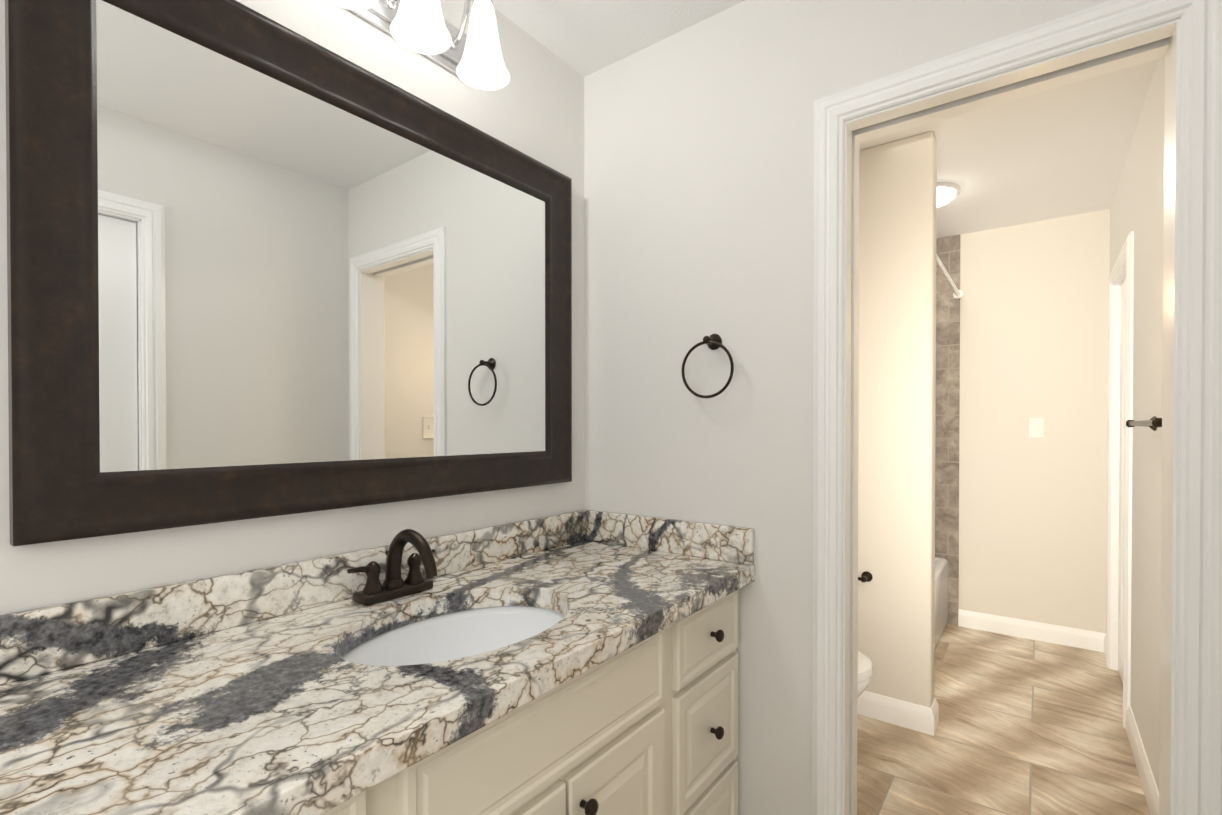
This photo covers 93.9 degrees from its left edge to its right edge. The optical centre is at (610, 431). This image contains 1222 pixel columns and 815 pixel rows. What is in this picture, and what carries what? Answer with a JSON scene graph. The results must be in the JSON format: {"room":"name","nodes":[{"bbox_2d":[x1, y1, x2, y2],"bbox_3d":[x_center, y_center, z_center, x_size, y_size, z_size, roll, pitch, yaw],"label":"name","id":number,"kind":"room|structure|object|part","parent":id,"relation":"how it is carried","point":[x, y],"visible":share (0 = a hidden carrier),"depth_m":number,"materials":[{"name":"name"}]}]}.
{"room":"bathroom","nodes":[
{"label":"bathroom","id":0,"kind":"room"},
{"bbox_2d":[0,0,584,614],"bbox_3d":[-0.052,0.006,2.060,0.120,2.500,5.520,0,1,37],"label":"wall","id":1,"kind":"structure","parent":0,"point":[534,108],"depth_m":1.28,"materials":[{"name":"white paint"}]},
{"bbox_2d":[5,0,571,545],"bbox_3d":[-0.506,-0.318,1.324,0.034,0.960,1.236,0,1,37],"label":"mirror","id":2,"kind":"object","parent":1,"relation":"attached to","point":[259,264],"visible":1,"depth_m":1.09,"materials":[{"name":"brown mirror"}]},
{"bbox_3d":[-0.515,-0.318,1.331,0.008,0.780,1.056,0,1,37],"label":"glass","id":3,"kind":"part","parent":2,"relation":"part of","materials":[{"name":"white"}]},
{"bbox_2d":[0,510,583,684],"bbox_3d":[-0.680,0.315,1.106,0.020,0.097,1.996,0,1,37],"label":"backsplash","id":4,"kind":"structure","parent":1,"relation":"attached to","point":[33,642],"depth_m":1.02,"materials":[{"name":"white stone"}]},
{"bbox_2d":[326,0,509,89],"bbox_3d":[-0.442,-0.989,1.260,0.204,0.256,0.473,0,1,37],"label":"sconce","id":5,"kind":"object","parent":1,"relation":"attached to","point":[473,57],"visible":1,"depth_m":1.32,"materials":[{"name":"white glass"}]},
{"bbox_3d":[-0.516,-0.945,1.099,0.127,0.172,0.127,0,1,37],"label":"lamp shade","id":6,"kind":"part","parent":5,"relation":"part of","materials":[{"name":"white glass"}]},
{"bbox_3d":[-0.412,-0.947,1.237,0.127,0.172,0.127,0,1,37],"label":"lamp shade","id":7,"kind":"part","parent":5,"relation":"part of","materials":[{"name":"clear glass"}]},
{"bbox_3d":[-0.352,-1.048,1.408,0.125,0.142,0.013,0,1,37],"label":"arm","id":8,"kind":"part","parent":5,"relation":"part of"},
{"bbox_3d":[-0.308,-0.948,1.376,0.127,0.172,0.127,0,1,37],"label":"lamp shade","id":9,"kind":"part","parent":5,"relation":"part of","materials":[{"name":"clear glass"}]},
{"bbox_2d":[493,0,744,76],"bbox_3d":[-0.228,-1.231,0.443,1.770,0.120,2.740,0,1,37],"label":"ceiling","id":10,"kind":"structure","parent":0,"point":[584,38],"depth_m":1.65,"materials":[{"name":"white paint"}]},
{"bbox_2d":[584,0,1109,814],"bbox_3d":[0.519,0.010,1.530,1.430,2.500,0.120,0,1,37],"label":"wall","id":11,"kind":"structure","parent":0,"point":[698,181],"depth_m":1.58,"materials":[{"name":"white paint"}]},
{"bbox_2d":[584,509,753,564],"bbox_3d":[0.153,0.309,1.716,0.577,0.097,0.020,0,1,37],"label":"backsplash","id":12,"kind":"structure","parent":11,"relation":"attached to","point":[693,539],"depth_m":1.68,"materials":[{"name":"white stone"}]},
{"bbox_2d":[682,334,733,397],"bbox_3d":[0.278,-0.186,1.599,0.160,0.185,0.056,0,1,37],"label":"towel ring","id":13,"kind":"object","parent":11,"relation":"attached to","point":[713,341],"visible":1,"depth_m":1.59,"materials":[{"name":"brown metal"}]},
{"bbox_2d":[812,0,1221,814],"bbox_3d":[0.844,0.214,1.277,0.735,2.097,0.142,0,1,37],"label":"door frame","id":14,"kind":"structure","parent":11,"relation":"attached to","point":[1198,668],"depth_m":1.10,"materials":[{"name":"white wood"}]},
{"bbox_2d":[858,131,936,707],"bbox_3d":[1.017,0.001,2.664,0.864,2.500,0.110,0,1,37],"label":"wall","id":15,"kind":"structure","parent":0,"point":[897,379],"depth_m":2.44,"materials":[{"name":"beige paint"}]},
{"bbox_2d":[858,571,872,582],"bbox_3d":[1.043,0.637,2.533,0.206,0.046,0.076,0,1,37],"label":"toilet paper holder","id":16,"kind":"object","parent":15,"relation":"attached to","point":[866,576],"visible":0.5,"depth_m":2.50,"materials":[{"name":"brown metal"}]},
{"bbox_2d":[857,691,938,735],"bbox_3d":[1.022,1.198,2.669,0.878,0.106,0.138,0,1,37],"label":"baseboard","id":17,"kind":"structure","parent":15,"relation":"attached to","point":[911,716],"depth_m":2.43,"materials":[{"name":"white wood"}]},
{"bbox_2d":[857,624,1149,814],"bbox_3d":[0.607,1.285,1.575,1.770,0.050,5.520,0,1,37],"label":"floor","id":18,"kind":"structure","parent":0,"point":[1025,726],"depth_m":2.30,"materials":[{"name":"tile"}]},
{"bbox_2d":[300,577,754,814],"bbox_3d":[-0.449,0.838,0.937,0.597,0.855,1.996,0,1,37],"label":"bathroom vanity","id":19,"kind":"object","parent":18,"relation":"on","point":[649,726],"depth_m":1.09,"materials":[{"name":"beige wood"}]},
{"bbox_2d":[0,541,754,814],"bbox_3d":[-0.448,0.388,0.932,0.600,0.045,1.996,0,1,37],"label":"countertop","id":20,"kind":"structure","parent":19,"relation":"on","point":[254,718],"depth_m":0.79,"materials":[{"name":"white stone"}]},
{"bbox_2d":[340,529,443,604],"bbox_3d":[-0.433,0.286,1.229,0.177,0.153,0.224,0,1,37],"label":"faucet","id":21,"kind":"object","parent":20,"relation":"on","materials":[{"name":"brown metal"}]},
{"bbox_2d":[320,589,587,684],"bbox_3d":[-0.285,0.487,1.113,0.388,0.180,0.541,0,1,37],"label":"sink","id":22,"kind":"object","parent":20,"relation":"in","point":[412,648],"depth_m":1.26,"materials":[{"name":"white ceramic"}]},
{"bbox_3d":[-0.178,0.881,0.870,0.018,0.540,0.315,0,1,37],"label":"door","id":23,"kind":"part","parent":19,"relation":"part of","materials":[{"name":"beige wood"}]},
{"bbox_3d":[-0.039,0.664,1.011,0.032,0.031,0.031,0,1,37],"label":"knob","id":24,"kind":"part","parent":19,"relation":"part of","materials":[{"name":"brown metal"}]},
{"bbox_3d":[0.017,0.878,1.130,0.018,0.540,0.315,0,1,37],"label":"door","id":25,"kind":"part","parent":19,"relation":"part of","materials":[{"name":"beige wood"}]},
{"bbox_3d":[0.244,0.745,1.430,0.018,0.277,0.324,0,1,37],"label":"drawer","id":26,"kind":"part","parent":19,"relation":"part of","materials":[{"name":"beige wood"}]},
{"bbox_3d":[0.244,0.504,1.428,0.018,0.170,0.324,0,1,37],"label":"drawer","id":27,"kind":"part","parent":19,"relation":"part of","materials":[{"name":"beige wood"}]},
{"bbox_3d":[0.244,1.023,1.433,0.018,0.246,0.324,0,1,37],"label":"drawer","id":28,"kind":"part","parent":19,"relation":"part of","materials":[{"name":"beige wood"}]},
{"bbox_3d":[0.264,0.745,1.415,0.032,0.031,0.031,0,1,37],"label":"knob","id":29,"kind":"part","parent":19,"relation":"part of","materials":[{"name":"brown metal"}]},
{"bbox_3d":[0.264,0.504,1.413,0.032,0.031,0.031,0,1,37],"label":"knob","id":30,"kind":"part","parent":19,"relation":"part of","materials":[{"name":"brown metal"}]},
{"bbox_2d":[858,651,872,696],"bbox_3d":[0.603,0.862,2.200,0.753,0.785,0.460,0,1,37],"label":"toilet","id":31,"kind":"object","parent":18,"relation":"on","point":[865,669],"visible":0.08,"depth_m":1.96,"materials":[{"name":"white ceramic"}]},
{"bbox_3d":[0.684,1.052,2.141,0.540,0.405,0.370,0,1,37],"label":"bowl","id":32,"kind":"part","parent":31,"relation":"part of","materials":[{"name":"white ceramic"}]},
{"bbox_3d":[0.692,0.827,2.133,0.532,0.043,0.392,0,1,37],"label":"seat lid","id":33,"kind":"part","parent":31,"relation":"part of","materials":[{"name":"white ceramic"}]},
{"bbox_2d":[935,557,947,648],"bbox_3d":[1.450,1.030,3.328,0.741,0.430,1.432,0,1,37],"label":"bathtub","id":34,"kind":"object","parent":18,"relation":"on","point":[941,593],"visible":0.1,"depth_m":3.42,"materials":[{"name":"white ceramic"}]},
{"bbox_2d":[860,59,1157,237],"bbox_3d":[1.430,-1.279,2.649,1.770,0.060,2.780,0,1,37],"label":"ceiling","id":35,"kind":"structure","parent":0,"point":[1059,152],"depth_m":2.53,"materials":[{"name":"white paint"}]},
{"bbox_2d":[937,182,959,206],"bbox_3d":[1.662,-1.219,3.000,0.300,0.065,0.300,0,1,37],"label":"ceiling light","id":36,"kind":"object","parent":35,"relation":"attached to","point":[947,192],"visible":0.29,"depth_m":2.89,"materials":[{"name":"white glass"}]},
{"bbox_2d":[959,209,1109,632],"bbox_3d":[2.229,-0.008,3.723,1.530,2.500,0.120,0,1,37],"label":"wall","id":37,"kind":"structure","parent":0,"point":[1034,317],"depth_m":3.41,"materials":[{"name":"beige paint"}]},
{"bbox_2d":[935,234,959,625],"bbox_3d":[1.902,-0.010,3.887,0.810,2.500,0.010,0,1,37],"label":"wall tile","id":38,"kind":"structure","parent":37,"relation":"attached to","point":[947,420],"depth_m":3.67,"materials":[{"name":"stone"}]},
{"bbox_2d":[936,253,962,298],"bbox_3d":[1.779,-0.873,3.059,0.056,0.056,1.446,0,1,37],"label":"curtain rod","id":39,"kind":"object","parent":38,"relation":"attached to","point":[957,294],"visible":0.46,"depth_m":3.23,"materials":[{"name":"white metal"}]},
{"bbox_2d":[958,609,1105,657],"bbox_3d":[2.454,1.192,3.358,0.720,0.106,0.208,0,1,37],"label":"baseboard","id":40,"kind":"structure","parent":37,"relation":"attached to","point":[1068,636],"depth_m":3.41,"materials":[{"name":"white wood"}]},
{"bbox_2d":[1029,418,1043,436],"bbox_3d":[2.540,-0.026,3.404,0.074,0.119,0.019,0,1,37],"label":"switch plate","id":41,"kind":"object","parent":37,"relation":"attached to","point":[1036,427],"visible":1,"depth_m":3.40,"materials":[{"name":"white plastic"}]},
{"bbox_2d":[1110,57,1164,790],"bbox_3d":[1.813,0.008,1.796,0.120,2.500,3.700,0,1,37],"label":"wall","id":42,"kind":"structure","parent":0,"point":[1148,191],"depth_m":2.07,"materials":[{"name":"white paint"}]},
{"bbox_2d":[1106,231,1133,727],"bbox_3d":[2.469,0.205,2.687,0.140,2.090,0.830,0,1,37],"label":"door frame","id":43,"kind":"structure","parent":42,"relation":"attached to","point":[1126,255],"depth_m":2.97,"materials":[{"name":"white wood"}]},
{"bbox_2d":[1118,277,1125,682],"bbox_3d":[2.462,0.241,2.693,0.035,2.002,0.670,0,1,37],"label":"door leaf","id":44,"kind":"structure","parent":42,"relation":"in","point":[1121,476],"depth_m":2.88,"materials":[{"name":"white wood"}]},
{"bbox_2d":[1126,706,1158,814],"bbox_3d":[1.687,1.205,1.750,0.014,0.106,1.618,0,1,37],"label":"baseboard","id":45,"kind":"structure","parent":42,"relation":"attached to","point":[1148,784],"depth_m":2.03,"materials":[{"name":"white wood"}]},
{"bbox_2d":[1126,416,1161,430],"bbox_3d":[1.621,-0.026,1.703,0.074,0.050,0.610,0,1,37],"label":"towel rail","id":46,"kind":"object","parent":42,"relation":"attached to","point":[1153,423],"visible":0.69,"depth_m":1.67,"materials":[{"name":"brown metal"}]},
{"bbox_3d":[1.453,-0.025,1.479,0.074,0.050,0.050,0,1,37],"label":"post","id":47,"kind":"part","parent":46,"relation":"part of","materials":[{"name":"brown metal"}]},
{"bbox_3d":[0.816,-0.785,1.253,0.630,0.025,0.045,0,1,37],"label":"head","id":48,"kind":"structure","parent":0,"visible":0},
{"bbox_2d":[847,20,1176,130],"bbox_3d":[0.826,-0.765,1.245,0.581,0.015,0.047,0,1,37],"label":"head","id":49,"kind":"structure","parent":48,"relation":"attached to","point":[1132,40],"depth_m":1.21},
{"bbox_3d":[0.861,-0.786,1.313,0.630,0.025,0.045,0,1,37],"label":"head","id":50,"kind":"structure","parent":0,"visible":0},
{"bbox_2d":[855,37,1168,142],"bbox_3d":[0.872,-0.766,1.307,0.581,0.015,0.047,0,1,37],"label":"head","id":51,"kind":"structure","parent":50,"relation":"attached to","point":[1141,54],"depth_m":1.27}
]}

